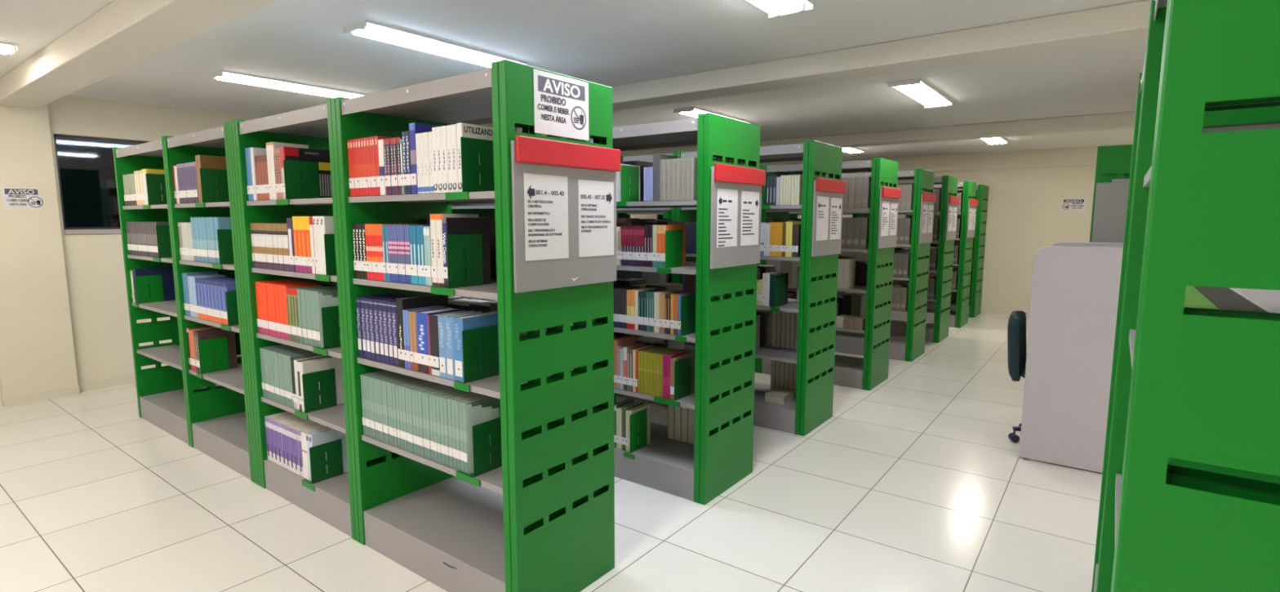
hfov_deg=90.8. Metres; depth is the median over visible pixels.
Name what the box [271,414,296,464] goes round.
book
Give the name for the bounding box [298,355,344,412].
book
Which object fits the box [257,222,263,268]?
book
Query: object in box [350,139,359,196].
book
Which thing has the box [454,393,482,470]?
journal
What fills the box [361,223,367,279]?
book
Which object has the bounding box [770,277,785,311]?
bookend
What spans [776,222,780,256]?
journal
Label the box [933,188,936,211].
journal
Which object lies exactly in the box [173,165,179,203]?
book
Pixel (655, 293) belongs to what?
book
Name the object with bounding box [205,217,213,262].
book
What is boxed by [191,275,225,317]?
book
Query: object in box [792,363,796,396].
book
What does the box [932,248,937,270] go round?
journal
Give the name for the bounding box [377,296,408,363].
book
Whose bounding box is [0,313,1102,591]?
floor
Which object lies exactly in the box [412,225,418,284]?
book
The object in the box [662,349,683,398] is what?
book
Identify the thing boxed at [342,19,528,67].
recessed light
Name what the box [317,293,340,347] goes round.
journal
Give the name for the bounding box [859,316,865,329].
book
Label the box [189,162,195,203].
book
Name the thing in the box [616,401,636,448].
book
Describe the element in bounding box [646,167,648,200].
book
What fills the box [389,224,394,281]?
book
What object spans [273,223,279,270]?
book
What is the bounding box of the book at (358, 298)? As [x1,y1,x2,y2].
[355,293,391,357]
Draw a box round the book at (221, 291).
[218,280,235,324]
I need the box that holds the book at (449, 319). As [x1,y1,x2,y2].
[444,311,481,380]
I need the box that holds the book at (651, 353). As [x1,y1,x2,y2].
[649,347,672,395]
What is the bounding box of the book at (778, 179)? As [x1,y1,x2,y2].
[775,177,780,204]
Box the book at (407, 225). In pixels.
[406,224,430,283]
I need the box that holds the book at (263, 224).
[262,222,267,268]
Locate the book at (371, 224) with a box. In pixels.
[370,223,376,279]
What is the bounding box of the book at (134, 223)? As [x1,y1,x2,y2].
[133,222,138,255]
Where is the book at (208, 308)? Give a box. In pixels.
[204,278,234,320]
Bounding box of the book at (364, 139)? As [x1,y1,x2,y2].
[363,137,368,195]
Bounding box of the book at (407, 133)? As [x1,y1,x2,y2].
[405,130,412,194]
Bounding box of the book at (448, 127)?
[446,124,453,192]
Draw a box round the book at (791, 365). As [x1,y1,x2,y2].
[788,362,793,390]
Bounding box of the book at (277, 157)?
[275,148,280,199]
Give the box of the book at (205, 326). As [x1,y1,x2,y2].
[186,325,206,368]
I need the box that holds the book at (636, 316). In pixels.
[634,287,656,329]
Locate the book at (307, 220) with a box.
[304,216,312,273]
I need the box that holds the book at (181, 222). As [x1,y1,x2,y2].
[179,222,184,257]
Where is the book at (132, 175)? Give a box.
[130,173,140,205]
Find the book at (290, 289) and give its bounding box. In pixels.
[288,284,323,341]
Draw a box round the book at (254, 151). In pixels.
[249,147,266,200]
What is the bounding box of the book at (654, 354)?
[653,347,674,396]
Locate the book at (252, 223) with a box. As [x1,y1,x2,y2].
[252,222,257,267]
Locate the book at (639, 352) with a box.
[638,346,660,393]
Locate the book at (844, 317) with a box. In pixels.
[843,315,852,328]
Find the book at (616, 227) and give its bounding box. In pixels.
[616,226,617,265]
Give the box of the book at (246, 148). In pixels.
[244,147,251,200]
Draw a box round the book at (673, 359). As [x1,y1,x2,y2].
[670,351,694,399]
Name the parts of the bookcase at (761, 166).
panel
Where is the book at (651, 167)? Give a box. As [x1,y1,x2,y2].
[650,166,653,200]
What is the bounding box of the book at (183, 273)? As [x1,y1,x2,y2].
[182,271,212,315]
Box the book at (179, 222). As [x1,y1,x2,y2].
[177,222,182,259]
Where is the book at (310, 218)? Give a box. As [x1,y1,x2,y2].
[308,216,315,273]
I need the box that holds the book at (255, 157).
[253,155,260,199]
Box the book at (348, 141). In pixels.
[347,139,354,196]
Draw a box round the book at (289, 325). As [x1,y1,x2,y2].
[285,284,322,340]
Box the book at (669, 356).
[666,349,689,399]
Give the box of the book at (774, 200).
[772,175,780,204]
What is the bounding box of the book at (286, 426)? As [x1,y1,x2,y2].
[284,418,310,471]
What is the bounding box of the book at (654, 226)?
[652,224,657,266]
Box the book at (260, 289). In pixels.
[258,279,292,333]
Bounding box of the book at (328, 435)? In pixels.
[308,428,347,473]
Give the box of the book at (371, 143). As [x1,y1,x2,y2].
[368,137,377,195]
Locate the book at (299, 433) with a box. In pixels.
[297,423,323,476]
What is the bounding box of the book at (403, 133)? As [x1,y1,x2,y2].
[401,131,408,194]
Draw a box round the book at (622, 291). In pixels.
[621,287,638,328]
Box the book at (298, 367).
[297,355,330,410]
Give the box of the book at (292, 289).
[291,285,327,342]
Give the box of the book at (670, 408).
[667,404,674,439]
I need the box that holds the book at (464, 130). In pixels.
[456,122,493,191]
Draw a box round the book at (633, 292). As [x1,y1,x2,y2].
[630,288,646,329]
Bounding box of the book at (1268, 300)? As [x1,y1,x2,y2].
[1228,287,1279,313]
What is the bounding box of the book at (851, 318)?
[849,315,857,328]
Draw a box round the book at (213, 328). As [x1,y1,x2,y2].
[193,328,218,371]
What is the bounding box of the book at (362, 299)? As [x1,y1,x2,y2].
[360,293,395,358]
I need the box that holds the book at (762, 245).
[760,222,770,255]
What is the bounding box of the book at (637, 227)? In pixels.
[635,226,638,266]
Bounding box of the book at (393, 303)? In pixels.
[391,301,399,366]
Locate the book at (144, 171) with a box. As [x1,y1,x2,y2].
[141,168,164,204]
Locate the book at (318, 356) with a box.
[293,355,328,409]
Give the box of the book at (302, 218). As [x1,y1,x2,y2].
[300,216,308,272]
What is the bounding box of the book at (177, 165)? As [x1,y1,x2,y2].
[176,164,182,203]
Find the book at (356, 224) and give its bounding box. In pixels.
[355,223,361,278]
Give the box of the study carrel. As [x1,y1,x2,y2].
[1018,241,1123,472]
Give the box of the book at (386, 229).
[384,224,390,281]
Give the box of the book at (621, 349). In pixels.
[619,347,623,389]
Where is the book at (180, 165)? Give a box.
[178,163,184,203]
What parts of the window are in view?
sill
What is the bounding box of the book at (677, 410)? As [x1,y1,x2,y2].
[674,406,680,441]
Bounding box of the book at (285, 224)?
[284,223,289,271]
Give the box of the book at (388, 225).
[386,224,391,281]
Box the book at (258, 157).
[257,155,263,199]
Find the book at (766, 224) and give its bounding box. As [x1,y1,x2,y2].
[763,223,767,256]
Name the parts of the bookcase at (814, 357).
panel, shelf, shelf, shelf, shelf, shelf, shelf, shelf, panel, panel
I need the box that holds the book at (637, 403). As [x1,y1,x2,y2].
[621,400,644,450]
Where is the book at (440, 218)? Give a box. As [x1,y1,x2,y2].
[435,213,478,286]
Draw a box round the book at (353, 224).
[351,223,358,278]
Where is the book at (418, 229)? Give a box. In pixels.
[416,225,422,284]
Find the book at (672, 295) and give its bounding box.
[670,291,691,334]
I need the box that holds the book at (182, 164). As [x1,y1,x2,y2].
[181,163,187,203]
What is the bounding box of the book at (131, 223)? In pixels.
[130,222,136,254]
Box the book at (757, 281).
[755,279,762,305]
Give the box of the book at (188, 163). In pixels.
[186,162,192,203]
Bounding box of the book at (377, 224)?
[376,223,382,280]
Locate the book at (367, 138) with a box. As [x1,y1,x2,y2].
[366,137,372,195]
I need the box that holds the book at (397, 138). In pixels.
[396,137,402,194]
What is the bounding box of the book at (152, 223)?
[151,222,156,257]
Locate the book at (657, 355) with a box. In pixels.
[656,348,679,396]
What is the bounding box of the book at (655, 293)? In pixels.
[653,289,671,332]
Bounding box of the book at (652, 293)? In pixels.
[651,289,666,332]
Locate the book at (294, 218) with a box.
[292,216,299,271]
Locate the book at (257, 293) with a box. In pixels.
[254,279,291,333]
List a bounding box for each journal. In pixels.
[259,344,283,396]
[260,344,286,397]
[262,345,286,397]
[264,345,289,398]
[266,346,289,399]
[267,346,293,399]
[268,346,293,400]
[271,346,296,401]
[272,347,297,401]
[274,347,299,402]
[275,348,302,403]
[277,348,302,403]
[279,349,306,404]
[280,350,305,404]
[283,350,309,405]
[284,351,309,406]
[286,351,312,407]
[288,351,315,407]
[290,353,321,408]
[297,285,332,343]
[300,286,332,343]
[302,286,337,344]
[305,287,335,345]
[307,287,337,345]
[310,288,337,346]
[312,288,336,346]
[315,288,337,347]
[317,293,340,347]
[360,369,386,435]
[363,370,388,435]
[365,370,391,436]
[368,371,393,437]
[369,372,396,439]
[373,373,399,439]
[375,373,402,440]
[377,374,404,441]
[381,374,406,442]
[383,375,408,444]
[386,376,412,444]
[389,377,415,445]
[391,377,419,446]
[395,378,422,448]
[398,379,426,448]
[401,380,429,450]
[404,381,432,451]
[408,382,435,453]
[411,382,439,453]
[414,383,443,455]
[417,384,447,457]
[422,385,450,457]
[425,386,453,459]
[429,387,455,460]
[431,388,458,462]
[435,390,462,463]
[440,391,465,464]
[443,391,470,466]
[447,391,473,467]
[451,392,478,468]
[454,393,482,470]
[458,394,486,471]
[462,395,500,473]
[466,404,499,474]
[660,159,665,200]
[664,159,671,200]
[669,158,678,200]
[674,158,683,200]
[679,158,684,199]
[684,157,688,199]
[688,157,697,199]
[768,222,773,256]
[771,222,775,256]
[771,311,777,346]
[774,222,777,256]
[775,311,781,347]
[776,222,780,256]
[779,175,783,204]
[779,222,786,256]
[780,311,786,348]
[782,175,786,204]
[785,174,789,204]
[785,221,789,256]
[785,311,790,348]
[787,174,791,204]
[788,221,800,257]
[789,311,795,349]
[791,174,794,204]
[793,174,797,204]
[794,312,798,349]
[795,266,799,302]
[796,174,802,204]
[840,217,846,248]
[841,177,848,208]
[845,217,853,248]
[847,177,855,208]
[852,217,860,248]
[853,176,862,208]
[858,217,869,248]
[861,176,871,208]
[891,285,898,310]
[893,252,902,277]
[895,286,904,311]
[896,217,900,244]
[897,184,902,209]
[897,253,903,277]
[898,217,905,244]
[900,184,906,209]
[900,286,908,311]
[902,253,910,277]
[904,217,911,244]
[906,184,913,209]
[927,277,933,298]
[928,248,933,270]
[930,277,936,299]
[932,217,934,240]
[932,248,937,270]
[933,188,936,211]
[933,217,939,240]
[935,188,941,211]
[951,271,955,289]
[952,244,956,263]
[953,271,958,289]
[955,218,961,238]
[955,244,959,263]
[957,192,963,212]
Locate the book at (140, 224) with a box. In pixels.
[137,222,143,255]
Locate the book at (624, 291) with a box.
[623,287,642,328]
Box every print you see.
[527,186,534,199]
[606,191,612,204]
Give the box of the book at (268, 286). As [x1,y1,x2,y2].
[266,280,300,336]
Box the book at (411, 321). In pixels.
[408,306,447,370]
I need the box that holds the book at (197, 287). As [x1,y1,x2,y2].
[195,276,226,318]
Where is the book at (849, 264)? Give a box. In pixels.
[842,257,855,288]
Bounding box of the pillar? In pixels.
[0,104,78,405]
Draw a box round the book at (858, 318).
[856,315,863,329]
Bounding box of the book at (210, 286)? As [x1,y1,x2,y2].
[208,278,235,321]
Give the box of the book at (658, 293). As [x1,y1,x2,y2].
[656,289,675,333]
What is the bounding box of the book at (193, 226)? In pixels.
[190,217,197,261]
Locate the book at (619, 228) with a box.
[617,226,620,265]
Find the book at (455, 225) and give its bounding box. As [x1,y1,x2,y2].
[445,217,490,284]
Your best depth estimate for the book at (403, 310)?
2.59 m
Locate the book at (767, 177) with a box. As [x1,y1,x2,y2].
[765,175,774,205]
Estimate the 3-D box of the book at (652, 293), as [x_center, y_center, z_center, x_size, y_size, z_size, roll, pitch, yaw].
[0.120,0.081,3.500,0.016,0.216,0.175,5,9,37]
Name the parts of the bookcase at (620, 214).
panel, shelf, panel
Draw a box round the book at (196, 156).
[195,155,200,202]
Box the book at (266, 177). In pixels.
[263,154,269,199]
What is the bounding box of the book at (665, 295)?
[664,291,682,333]
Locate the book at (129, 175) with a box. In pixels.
[128,173,133,205]
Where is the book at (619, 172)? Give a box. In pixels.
[617,163,639,201]
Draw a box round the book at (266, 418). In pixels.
[264,411,291,461]
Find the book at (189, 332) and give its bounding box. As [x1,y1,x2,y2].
[188,326,216,370]
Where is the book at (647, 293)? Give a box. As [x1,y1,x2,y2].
[645,289,662,331]
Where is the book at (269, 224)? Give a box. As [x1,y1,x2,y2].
[268,223,275,269]
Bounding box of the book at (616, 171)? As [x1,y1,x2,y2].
[616,171,617,201]
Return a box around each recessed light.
[0,40,18,55]
[208,69,368,97]
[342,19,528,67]
[673,106,751,123]
[746,0,813,17]
[842,146,863,153]
[888,78,952,107]
[981,137,1007,144]
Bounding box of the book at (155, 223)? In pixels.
[153,222,168,257]
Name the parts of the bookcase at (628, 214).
shelf, shelf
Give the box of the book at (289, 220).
[286,217,295,271]
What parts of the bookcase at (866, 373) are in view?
panel, shelf, shelf, shelf, shelf, shelf, panel, panel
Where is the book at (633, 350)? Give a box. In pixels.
[632,345,653,391]
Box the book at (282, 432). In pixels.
[280,417,305,468]
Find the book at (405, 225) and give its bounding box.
[404,224,408,283]
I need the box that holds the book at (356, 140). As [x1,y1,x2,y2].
[355,138,360,195]
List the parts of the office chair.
leg, backrest, seat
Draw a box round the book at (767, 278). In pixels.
[764,271,780,306]
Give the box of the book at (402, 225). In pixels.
[400,224,406,283]
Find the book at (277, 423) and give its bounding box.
[275,416,301,466]
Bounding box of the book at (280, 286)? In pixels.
[277,281,311,338]
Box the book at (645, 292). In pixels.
[643,288,664,331]
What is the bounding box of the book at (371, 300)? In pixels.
[368,294,404,360]
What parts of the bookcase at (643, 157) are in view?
shelf, shelf, panel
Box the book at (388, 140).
[386,138,392,195]
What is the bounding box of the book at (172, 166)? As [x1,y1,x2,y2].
[172,165,181,204]
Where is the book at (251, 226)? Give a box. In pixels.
[249,222,255,267]
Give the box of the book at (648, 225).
[646,224,649,266]
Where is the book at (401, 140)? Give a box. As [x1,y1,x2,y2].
[400,138,404,194]
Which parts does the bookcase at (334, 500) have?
panel, panel, shelf, shelf, shelf, shelf, panel, panel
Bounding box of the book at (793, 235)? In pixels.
[791,224,795,257]
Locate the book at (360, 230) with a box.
[358,223,364,278]
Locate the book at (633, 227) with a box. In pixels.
[631,226,635,266]
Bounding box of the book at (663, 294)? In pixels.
[661,290,682,333]
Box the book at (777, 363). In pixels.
[774,360,779,388]
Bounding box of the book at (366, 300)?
[364,294,402,359]
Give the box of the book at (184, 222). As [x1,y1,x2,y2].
[179,222,186,260]
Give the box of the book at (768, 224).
[766,223,770,256]
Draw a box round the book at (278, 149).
[277,148,283,199]
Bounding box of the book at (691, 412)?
[687,408,694,444]
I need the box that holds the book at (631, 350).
[629,345,648,391]
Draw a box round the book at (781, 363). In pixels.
[779,361,784,388]
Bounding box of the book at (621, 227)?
[620,226,623,265]
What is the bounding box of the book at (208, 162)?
[197,155,226,202]
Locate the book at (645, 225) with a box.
[644,224,647,266]
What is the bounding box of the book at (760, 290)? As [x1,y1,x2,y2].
[758,280,762,305]
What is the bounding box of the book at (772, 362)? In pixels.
[770,360,775,390]
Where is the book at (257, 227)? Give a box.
[256,222,261,267]
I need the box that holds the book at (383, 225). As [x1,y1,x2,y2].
[382,224,387,280]
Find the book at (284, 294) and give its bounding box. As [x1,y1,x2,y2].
[281,282,319,339]
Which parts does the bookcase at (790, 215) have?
panel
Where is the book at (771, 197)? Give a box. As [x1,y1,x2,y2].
[768,175,773,204]
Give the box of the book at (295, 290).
[294,285,329,342]
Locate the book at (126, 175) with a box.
[124,173,131,205]
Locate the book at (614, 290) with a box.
[613,286,631,327]
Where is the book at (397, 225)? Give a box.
[396,224,401,282]
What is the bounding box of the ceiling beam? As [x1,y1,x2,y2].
[0,0,276,108]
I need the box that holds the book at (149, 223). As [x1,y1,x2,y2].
[148,222,154,257]
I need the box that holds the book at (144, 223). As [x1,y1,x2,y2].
[142,222,148,256]
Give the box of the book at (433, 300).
[395,293,448,368]
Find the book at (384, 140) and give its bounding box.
[383,138,388,195]
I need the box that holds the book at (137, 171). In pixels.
[136,170,142,204]
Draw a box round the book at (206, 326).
[187,325,213,369]
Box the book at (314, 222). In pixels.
[312,216,319,274]
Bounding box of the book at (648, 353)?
[647,346,667,395]
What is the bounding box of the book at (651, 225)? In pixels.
[649,224,652,266]
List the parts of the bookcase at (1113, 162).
panel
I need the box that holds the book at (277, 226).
[276,223,281,270]
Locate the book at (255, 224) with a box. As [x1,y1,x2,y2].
[253,222,259,267]
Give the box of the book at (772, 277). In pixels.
[768,272,788,306]
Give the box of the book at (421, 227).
[419,225,430,284]
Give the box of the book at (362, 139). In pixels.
[360,137,366,195]
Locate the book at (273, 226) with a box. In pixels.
[271,223,276,269]
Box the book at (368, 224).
[367,223,373,279]
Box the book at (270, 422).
[268,413,294,462]
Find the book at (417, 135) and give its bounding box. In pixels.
[415,133,422,193]
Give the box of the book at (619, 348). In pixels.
[617,342,638,388]
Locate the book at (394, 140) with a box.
[392,137,402,195]
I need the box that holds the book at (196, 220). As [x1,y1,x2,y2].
[194,217,201,262]
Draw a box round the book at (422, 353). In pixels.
[415,306,462,373]
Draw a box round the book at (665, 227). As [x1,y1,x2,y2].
[661,224,685,267]
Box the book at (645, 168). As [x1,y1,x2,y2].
[643,167,646,200]
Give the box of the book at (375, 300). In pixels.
[373,295,408,361]
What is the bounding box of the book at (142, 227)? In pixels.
[140,222,146,256]
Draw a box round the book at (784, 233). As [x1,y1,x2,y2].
[782,223,786,256]
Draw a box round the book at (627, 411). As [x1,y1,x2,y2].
[625,402,647,451]
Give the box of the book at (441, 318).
[437,310,477,377]
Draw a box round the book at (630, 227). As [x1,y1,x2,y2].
[629,226,632,266]
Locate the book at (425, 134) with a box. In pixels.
[423,132,430,193]
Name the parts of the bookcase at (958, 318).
panel, panel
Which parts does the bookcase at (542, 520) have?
panel, shelf, shelf, shelf, shelf, shelf, shelf, panel, panel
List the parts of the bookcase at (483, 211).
shelf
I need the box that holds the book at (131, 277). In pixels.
[130,270,135,302]
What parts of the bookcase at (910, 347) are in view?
shelf, shelf, shelf, shelf, panel, panel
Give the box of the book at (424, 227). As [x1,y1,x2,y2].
[423,226,428,285]
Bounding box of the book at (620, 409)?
[618,407,622,449]
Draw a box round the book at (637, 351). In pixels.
[635,346,655,392]
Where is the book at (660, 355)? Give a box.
[659,348,679,397]
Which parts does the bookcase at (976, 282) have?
panel, panel, panel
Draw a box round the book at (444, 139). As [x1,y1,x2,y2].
[441,125,448,192]
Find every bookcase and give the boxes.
[112,136,241,446]
[163,120,259,484]
[231,97,398,542]
[334,59,614,591]
[451,204,495,217]
[570,112,759,505]
[615,151,695,406]
[617,210,671,219]
[626,213,665,217]
[657,214,662,218]
[671,164,763,373]
[675,139,842,435]
[758,157,898,390]
[788,173,819,213]
[788,213,855,218]
[825,168,934,361]
[855,175,957,342]
[890,180,976,328]
[905,184,988,317]
[1089,144,1132,242]
[1091,0,1151,591]
[1096,0,1279,591]
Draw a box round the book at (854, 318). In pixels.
[853,315,861,328]
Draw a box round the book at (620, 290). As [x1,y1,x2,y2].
[617,286,636,328]
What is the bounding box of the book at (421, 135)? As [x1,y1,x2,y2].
[419,133,426,193]
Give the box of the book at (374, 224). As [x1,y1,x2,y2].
[373,223,378,279]
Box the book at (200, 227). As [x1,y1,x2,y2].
[197,217,204,262]
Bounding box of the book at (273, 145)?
[269,142,308,199]
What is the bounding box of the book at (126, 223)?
[125,222,131,254]
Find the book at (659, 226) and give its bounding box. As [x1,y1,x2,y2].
[656,224,663,267]
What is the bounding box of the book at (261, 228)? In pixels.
[260,222,265,268]
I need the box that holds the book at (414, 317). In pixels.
[412,306,448,370]
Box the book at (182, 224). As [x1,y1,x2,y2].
[181,222,191,260]
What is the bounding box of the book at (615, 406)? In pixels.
[613,399,634,448]
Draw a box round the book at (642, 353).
[640,346,662,393]
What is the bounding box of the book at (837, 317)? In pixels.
[835,314,845,327]
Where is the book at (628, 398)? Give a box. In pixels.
[613,398,629,405]
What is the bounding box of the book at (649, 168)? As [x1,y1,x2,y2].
[648,166,650,200]
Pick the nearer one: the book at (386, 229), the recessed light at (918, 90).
the book at (386, 229)
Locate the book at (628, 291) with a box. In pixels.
[626,287,648,328]
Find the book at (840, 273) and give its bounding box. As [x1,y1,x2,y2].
[837,257,844,288]
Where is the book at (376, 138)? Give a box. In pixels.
[374,136,391,195]
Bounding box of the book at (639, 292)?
[637,288,655,330]
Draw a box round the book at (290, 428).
[288,420,314,472]
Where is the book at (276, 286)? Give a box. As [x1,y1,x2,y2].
[273,281,311,337]
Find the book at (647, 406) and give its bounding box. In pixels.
[628,403,650,451]
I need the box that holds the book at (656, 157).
[653,153,678,200]
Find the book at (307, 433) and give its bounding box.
[306,426,331,480]
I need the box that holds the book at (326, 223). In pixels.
[320,216,334,275]
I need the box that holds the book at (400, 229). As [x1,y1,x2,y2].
[399,224,403,282]
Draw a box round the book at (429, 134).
[427,131,437,193]
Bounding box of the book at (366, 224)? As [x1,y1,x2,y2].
[364,223,370,279]
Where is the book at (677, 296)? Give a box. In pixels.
[675,295,678,335]
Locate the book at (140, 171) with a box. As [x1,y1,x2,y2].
[138,170,144,204]
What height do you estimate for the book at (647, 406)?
0.240 m
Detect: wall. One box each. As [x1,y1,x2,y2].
[0,94,657,404]
[769,144,1123,312]
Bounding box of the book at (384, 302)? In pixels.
[382,298,396,364]
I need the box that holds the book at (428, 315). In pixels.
[426,309,462,373]
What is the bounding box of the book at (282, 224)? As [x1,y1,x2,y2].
[281,223,287,271]
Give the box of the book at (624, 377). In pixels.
[622,342,644,390]
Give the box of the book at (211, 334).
[195,328,237,373]
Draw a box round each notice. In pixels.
[1,186,43,208]
[533,68,588,140]
[1061,198,1085,210]
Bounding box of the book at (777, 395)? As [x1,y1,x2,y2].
[764,387,795,404]
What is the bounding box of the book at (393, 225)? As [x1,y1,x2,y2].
[391,224,396,282]
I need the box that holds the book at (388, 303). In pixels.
[386,300,396,364]
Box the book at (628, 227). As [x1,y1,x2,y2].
[626,226,629,266]
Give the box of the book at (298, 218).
[296,216,303,272]
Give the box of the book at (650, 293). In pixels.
[648,289,666,331]
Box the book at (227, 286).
[222,281,235,324]
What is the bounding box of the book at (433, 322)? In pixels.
[429,309,465,376]
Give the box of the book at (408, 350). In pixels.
[405,305,444,369]
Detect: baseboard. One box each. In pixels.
[3,385,79,406]
[78,374,135,391]
[980,308,1029,317]
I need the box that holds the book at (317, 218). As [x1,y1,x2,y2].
[315,216,323,274]
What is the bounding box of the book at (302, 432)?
[300,425,326,478]
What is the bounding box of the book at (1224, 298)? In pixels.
[1193,285,1268,312]
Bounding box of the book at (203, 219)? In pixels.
[201,217,208,262]
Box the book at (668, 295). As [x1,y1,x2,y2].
[666,291,684,333]
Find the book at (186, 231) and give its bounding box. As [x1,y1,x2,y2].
[184,222,191,260]
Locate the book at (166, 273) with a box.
[132,266,175,302]
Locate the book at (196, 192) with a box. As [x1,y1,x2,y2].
[192,161,199,202]
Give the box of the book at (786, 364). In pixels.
[783,362,789,389]
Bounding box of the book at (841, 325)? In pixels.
[839,314,848,328]
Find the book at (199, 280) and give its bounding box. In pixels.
[198,276,229,319]
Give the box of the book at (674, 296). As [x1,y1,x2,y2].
[672,294,678,334]
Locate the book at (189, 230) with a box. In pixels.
[187,222,194,261]
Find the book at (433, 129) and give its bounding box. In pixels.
[431,127,442,193]
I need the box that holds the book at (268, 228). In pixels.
[266,223,271,269]
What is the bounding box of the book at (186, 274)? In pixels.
[184,271,217,315]
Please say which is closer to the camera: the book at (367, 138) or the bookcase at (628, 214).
the book at (367, 138)
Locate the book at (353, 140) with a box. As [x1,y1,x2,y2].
[352,139,362,196]
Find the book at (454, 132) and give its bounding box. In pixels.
[450,124,458,191]
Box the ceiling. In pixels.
[0,0,1146,164]
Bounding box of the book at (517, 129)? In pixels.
[515,127,521,132]
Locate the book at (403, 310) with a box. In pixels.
[402,305,439,368]
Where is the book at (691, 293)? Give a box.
[677,291,695,335]
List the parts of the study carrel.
panel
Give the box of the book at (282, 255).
[278,223,284,270]
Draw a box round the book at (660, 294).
[658,289,677,333]
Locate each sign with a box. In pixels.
[511,135,620,293]
[709,163,765,269]
[811,177,846,257]
[877,186,901,248]
[918,192,936,243]
[945,195,959,239]
[966,199,977,237]
[1091,178,1129,242]
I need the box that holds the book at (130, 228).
[128,222,133,254]
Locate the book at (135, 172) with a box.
[133,171,139,204]
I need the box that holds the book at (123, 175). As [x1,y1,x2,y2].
[122,174,128,205]
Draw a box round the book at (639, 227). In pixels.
[638,226,641,266]
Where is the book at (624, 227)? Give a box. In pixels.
[623,226,626,265]
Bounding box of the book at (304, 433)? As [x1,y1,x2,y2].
[303,426,328,479]
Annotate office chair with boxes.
[1007,310,1026,442]
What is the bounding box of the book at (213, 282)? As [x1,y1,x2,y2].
[211,279,235,322]
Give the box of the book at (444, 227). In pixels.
[441,223,448,287]
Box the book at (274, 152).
[273,149,279,199]
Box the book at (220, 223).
[213,217,231,263]
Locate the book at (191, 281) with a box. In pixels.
[189,274,222,316]
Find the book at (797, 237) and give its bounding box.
[795,224,800,257]
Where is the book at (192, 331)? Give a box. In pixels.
[190,327,219,371]
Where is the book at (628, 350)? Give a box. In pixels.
[626,344,648,391]
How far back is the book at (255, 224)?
3.34 m
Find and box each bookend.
[133,275,164,307]
[142,173,167,208]
[152,225,172,262]
[195,168,229,207]
[195,336,229,378]
[212,229,234,269]
[220,290,239,331]
[275,160,319,204]
[294,368,337,420]
[301,439,343,491]
[312,305,341,355]
[315,234,336,281]
[430,234,483,296]
[444,136,494,199]
[453,324,497,392]
[455,417,502,487]
[616,164,639,206]
[623,408,647,459]
[653,356,691,407]
[657,230,682,273]
[675,293,695,342]
[760,172,776,208]
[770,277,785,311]
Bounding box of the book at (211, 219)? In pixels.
[208,217,217,263]
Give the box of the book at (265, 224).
[264,222,287,268]
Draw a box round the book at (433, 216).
[430,213,438,286]
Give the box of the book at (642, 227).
[640,226,644,266]
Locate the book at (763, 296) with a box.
[761,271,773,306]
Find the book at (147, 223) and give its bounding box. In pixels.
[146,222,151,256]
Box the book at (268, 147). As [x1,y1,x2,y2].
[266,142,273,199]
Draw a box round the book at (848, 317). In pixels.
[846,315,853,328]
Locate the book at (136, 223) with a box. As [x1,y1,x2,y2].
[135,222,141,255]
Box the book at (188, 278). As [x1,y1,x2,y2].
[187,274,214,316]
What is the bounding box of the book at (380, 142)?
[377,139,386,195]
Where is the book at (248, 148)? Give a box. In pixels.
[247,147,255,200]
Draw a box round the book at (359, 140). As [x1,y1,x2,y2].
[358,138,364,195]
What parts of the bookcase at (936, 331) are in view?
panel, shelf, panel, panel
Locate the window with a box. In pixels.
[53,134,147,234]
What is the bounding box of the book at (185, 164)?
[184,163,190,203]
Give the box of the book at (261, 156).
[260,155,266,199]
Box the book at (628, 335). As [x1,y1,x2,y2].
[613,334,629,339]
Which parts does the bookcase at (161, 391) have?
shelf, panel, shelf, shelf, shelf, panel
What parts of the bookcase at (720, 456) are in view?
panel, shelf, shelf, shelf, shelf, shelf, shelf, panel, panel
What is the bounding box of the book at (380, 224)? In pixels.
[378,223,418,280]
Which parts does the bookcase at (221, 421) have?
shelf, shelf, shelf, shelf, panel, panel, panel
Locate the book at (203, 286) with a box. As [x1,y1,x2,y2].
[201,277,232,319]
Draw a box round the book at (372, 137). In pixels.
[371,136,382,195]
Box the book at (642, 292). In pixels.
[640,288,659,330]
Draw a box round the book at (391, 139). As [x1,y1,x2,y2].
[390,137,399,195]
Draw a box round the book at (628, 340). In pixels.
[613,335,635,388]
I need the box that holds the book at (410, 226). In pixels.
[408,225,414,284]
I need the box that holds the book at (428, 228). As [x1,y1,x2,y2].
[426,226,432,285]
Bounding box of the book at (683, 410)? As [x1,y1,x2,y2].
[680,406,688,442]
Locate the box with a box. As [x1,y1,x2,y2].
[1183,285,1219,309]
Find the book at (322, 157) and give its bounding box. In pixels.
[280,146,332,199]
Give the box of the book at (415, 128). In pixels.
[408,122,439,194]
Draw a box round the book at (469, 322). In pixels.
[453,310,499,382]
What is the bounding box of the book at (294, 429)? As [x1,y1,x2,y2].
[292,422,318,475]
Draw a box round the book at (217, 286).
[215,280,235,323]
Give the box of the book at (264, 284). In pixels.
[262,280,295,334]
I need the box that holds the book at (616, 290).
[615,286,635,327]
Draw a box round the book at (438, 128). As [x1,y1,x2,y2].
[436,126,444,192]
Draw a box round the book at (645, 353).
[644,346,664,394]
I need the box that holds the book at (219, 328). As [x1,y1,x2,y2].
[194,328,220,372]
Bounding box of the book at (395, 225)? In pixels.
[394,224,399,282]
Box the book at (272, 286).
[269,280,303,337]

